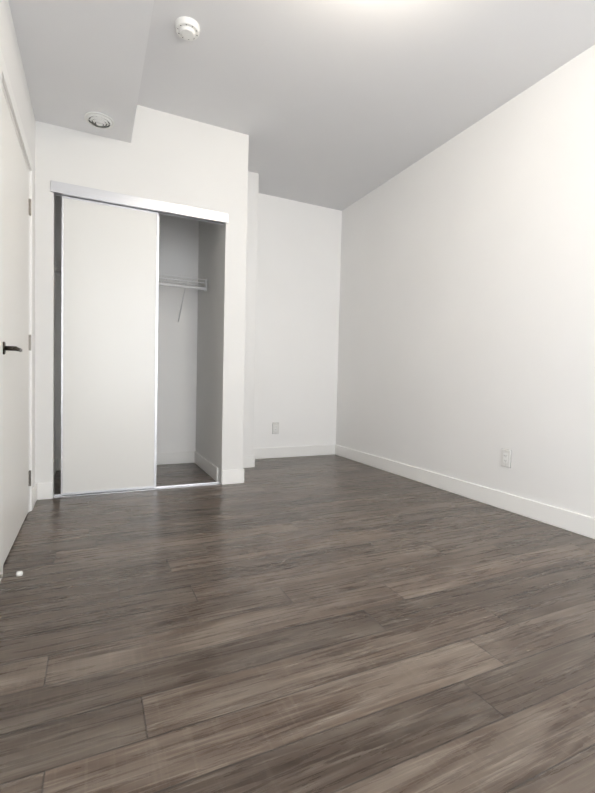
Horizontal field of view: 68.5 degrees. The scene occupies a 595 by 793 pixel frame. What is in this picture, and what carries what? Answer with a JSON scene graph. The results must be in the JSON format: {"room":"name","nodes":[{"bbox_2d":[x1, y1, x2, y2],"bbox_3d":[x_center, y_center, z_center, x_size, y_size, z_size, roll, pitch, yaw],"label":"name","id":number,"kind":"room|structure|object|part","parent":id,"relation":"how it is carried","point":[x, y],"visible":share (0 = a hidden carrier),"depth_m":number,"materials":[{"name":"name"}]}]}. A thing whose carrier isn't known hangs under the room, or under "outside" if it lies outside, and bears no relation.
{"room":"empty bedroom","nodes":[
{"label":"empty bedroom","id":0,"kind":"room"},
{"bbox_2d":[0,571,22,577],"bbox_3d":[-1.121,0.696,1.702,0.088,0.028,0.028,0,2,-25],"label":"door stop","id":1,"kind":"object","parent":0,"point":[19,573],"visible":1,"depth_m":1.71,"materials":[{"name":"white rubber"}]},
{"bbox_2d":[0,0,34,485],"bbox_3d":[-0.937,-0.598,1.051,0.120,2.760,5.920,0,2,-25],"label":"wall","id":2,"kind":"structure","parent":0,"point":[9,46],"depth_m":2.29,"materials":[{"name":"white paint"}]},
{"bbox_2d":[2,90,30,563],"bbox_3d":[-1.411,-0.293,2.214,0.098,2.019,0.918,0,2,-25],"label":"door","id":3,"kind":"structure","parent":2,"relation":"in","point":[15,220],"depth_m":2.14,"materials":[{"name":"white paint"}]},
{"bbox_3d":[-1.250,-0.208,1.917,0.058,0.054,0.160,0,2,-25],"label":"handle","id":4,"kind":"part","parent":3,"relation":"part of","materials":[{"name":"grey metal"}]},
{"bbox_3d":[-1.605,-0.313,2.618,0.014,1.714,0.022,0,2,-25],"label":"door hinges","id":5,"kind":"part","parent":3,"relation":"part of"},
{"bbox_2d":[0,47,32,580],"bbox_3d":[-1.463,-0.333,2.182,0.132,2.120,1.090,0,2,-25],"label":"door frame","id":6,"kind":"structure","parent":2,"relation":"attached to","point":[5,80],"depth_m":2.02,"materials":[{"name":"white wood"}]},
{"bbox_2d":[54,195,55,458],"bbox_3d":[-1.931,-0.710,3.371,0.050,2.760,0.870,0,2,-25],"label":"wall","id":7,"kind":"structure","parent":0,"point":[54,356],"depth_m":3.74,"materials":[{"name":"white paint"}]},
{"bbox_2d":[41,457,60,499],"bbox_3d":[-1.925,0.612,3.416,0.013,0.115,0.830,0,2,-25],"label":"baseboard","id":8,"kind":"structure","parent":7,"relation":"attached to","point":[46,487],"depth_m":2.95,"materials":[{"name":"white wood"}]},
{"bbox_2d":[8,0,153,142],"bbox_3d":[-0.385,-1.816,0.713,0.580,0.275,4.950,0,2,-25],"label":"ceiling","id":9,"kind":"structure","parent":0,"point":[80,58],"depth_m":2.26,"materials":[{"name":"paint"}]},
{"bbox_2d":[84,112,113,128],"bbox_3d":[-1.275,-1.766,2.811,0.176,0.027,0.176,0,2,-25],"label":"ceiling vent","id":10,"kind":"object","parent":9,"relation":"in","point":[100,120],"visible":1,"depth_m":2.79,"materials":[{"name":"white plastic"}]},
{"bbox_2d":[35,105,248,496],"bbox_3d":[-1.093,-0.685,3.229,1.448,2.760,0.100,0,2,-25],"label":"wall","id":11,"kind":"structure","parent":0,"point":[167,157],"depth_m":3.25,"materials":[{"name":"paint"}]},
{"bbox_2d":[50,180,228,224],"bbox_3d":[-1.102,-1.386,3.178,1.206,0.071,0.111,0,2,-25],"label":"header rail","id":12,"kind":"object","parent":11,"relation":"attached to","point":[57,188],"visible":1,"depth_m":3.11,"materials":[{"name":"metal"}]},
{"bbox_2d":[193,451,217,481],"bbox_3d":[-0.827,0.619,3.931,0.013,0.115,0.830,0,2,-25],"label":"baseboard","id":13,"kind":"structure","parent":11,"relation":"attached to","point":[198,459],"depth_m":3.87,"materials":[{"name":"white wood"}]},
{"bbox_2d":[222,464,244,483],"bbox_3d":[-0.560,0.630,3.795,0.016,0.115,0.583,0,2,-25],"label":"baseboard","id":14,"kind":"structure","parent":11,"relation":"attached to","point":[237,475],"depth_m":3.51,"materials":[{"name":"white wood"}]},
{"bbox_2d":[55,193,341,457],"bbox_3d":[-0.914,-0.725,4.394,3.000,2.760,0.120,0,2,-25],"label":"wall","id":15,"kind":"structure","parent":0,"point":[297,303],"depth_m":4.64,"materials":[{"name":"paint"}]},
{"bbox_2d":[57,451,192,470],"bbox_3d":[-1.566,0.596,4.078,1.225,0.115,0.016,0,2,-25],"label":"baseboard","id":16,"kind":"structure","parent":15,"relation":"attached to","point":[187,456],"depth_m":4.24,"materials":[{"name":"white wood"}]},
{"bbox_2d":[55,261,206,321],"bbox_3d":[-1.447,-0.890,3.843,1.215,0.354,0.400,0,2,-25],"label":"closet shelf","id":17,"kind":"object","parent":15,"relation":"attached to","point":[171,285],"visible":0.48,"depth_m":3.87,"materials":[{"name":"white metal"}]},
{"bbox_2d":[273,423,278,433],"bbox_3d":[-0.233,0.341,4.694,0.072,0.116,0.008,0,2,-25],"label":"outlet","id":18,"kind":"object","parent":15,"relation":"attached to","point":[274,431],"visible":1,"depth_m":4.69,"materials":[{"name":"white plastic"}]},
{"bbox_2d":[253,444,332,458],"bbox_3d":[-0.088,0.604,4.771,1.110,0.115,0.016,0,2,-25],"label":"baseboard","id":19,"kind":"structure","parent":15,"relation":"attached to","point":[313,450],"depth_m":4.79,"materials":[{"name":"white wood"}]},
{"bbox_2d":[243,171,258,455],"bbox_3d":[-0.610,-0.712,4.250,0.292,2.760,0.400,0,2,-25],"label":"wall","id":20,"kind":"structure","parent":0,"point":[250,310],"depth_m":4.11,"materials":[{"name":"white paint"}]},
{"bbox_2d":[243,452,256,467],"bbox_3d":[-0.493,0.611,4.339,0.016,0.115,0.373,0,2,-25],"label":"baseboard","id":21,"kind":"structure","parent":20,"relation":"attached to","point":[249,461],"depth_m":4.15,"materials":[{"name":"white wood"}]},
{"bbox_2d":[0,454,594,792],"bbox_3d":[0.387,0.838,1.742,3.120,0.100,6.160,0,2,-25],"label":"floor","id":22,"kind":"structure","parent":0,"point":[334,623],"depth_m":1.41,"materials":[{"name":"laminate"}]},
{"bbox_2d":[53,482,219,497],"bbox_3d":[-1.157,0.688,3.268,1.166,0.012,0.080,0,2,-25],"label":"floor track","id":23,"kind":"object","parent":22,"relation":"on","point":[156,487],"visible":0.86,"depth_m":3.25,"materials":[{"name":"metal"}]},
{"bbox_2d":[61,196,158,494],"bbox_3d":[-1.333,-0.335,3.135,0.637,2.030,0.066,0,2,-25],"label":"closet door","id":24,"kind":"structure","parent":23,"relation":"on","point":[109,307],"depth_m":3.10,"materials":[{"name":"white painted panel"},{"name":"brushed aluminium"}]},
{"bbox_3d":[-1.335,-0.336,3.154,0.625,2.030,0.028,0,2,-25],"label":"panel frame","id":25,"kind":"part","parent":24,"relation":"part of","materials":[{"name":"silver metal"}]},
{"bbox_2d":[137,0,594,210],"bbox_3d":[0.455,-2.029,1.633,3.120,0.120,6.160,0,2,-25],"label":"ceiling","id":26,"kind":"structure","parent":0,"point":[341,105],"depth_m":2.72,"materials":[{"name":"paint"}]},
{"bbox_2d":[175,16,199,40],"bbox_3d":[-0.601,-2.001,2.389,0.136,0.043,0.136,0,2,-25],"label":"smoke detector","id":27,"kind":"object","parent":26,"relation":"attached to","point":[188,28],"visible":1,"depth_m":2.36,"materials":[{"name":"white plastic"}]},
{"bbox_2d":[336,45,594,517],"bbox_3d":[1.779,-0.583,2.325,0.120,2.760,6.160,0,2,-25],"label":"wall","id":28,"kind":"structure","parent":0,"point":[466,347],"depth_m":3.10,"materials":[{"name":"white paint"}]},
{"bbox_2d":[333,444,594,538],"bbox_3d":[1.686,0.738,2.346,0.016,0.115,5.920,0,2,-25],"label":"baseboard","id":29,"kind":"structure","parent":28,"relation":"attached to","point":[580,524],"depth_m":3.08,"materials":[{"name":"white wood"}]},
{"bbox_2d":[501,449,510,467],"bbox_3d":[1.408,0.416,2.951,0.008,0.116,0.072,0,2,-25],"label":"outlet","id":30,"kind":"object","parent":28,"relation":"attached to","point":[508,463],"visible":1,"depth_m":2.94,"materials":[{"name":"white plastic"}]},
{"bbox_2d":[503,453,507,462],"bbox_3d":[1.404,0.416,2.949,0.002,0.066,0.033,0,2,-25],"label":"socket","id":31,"kind":"object","parent":30,"relation":"attached to","point":[505,457],"visible":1,"depth_m":2.95,"materials":[{"name":"white plastic"}]}
]}

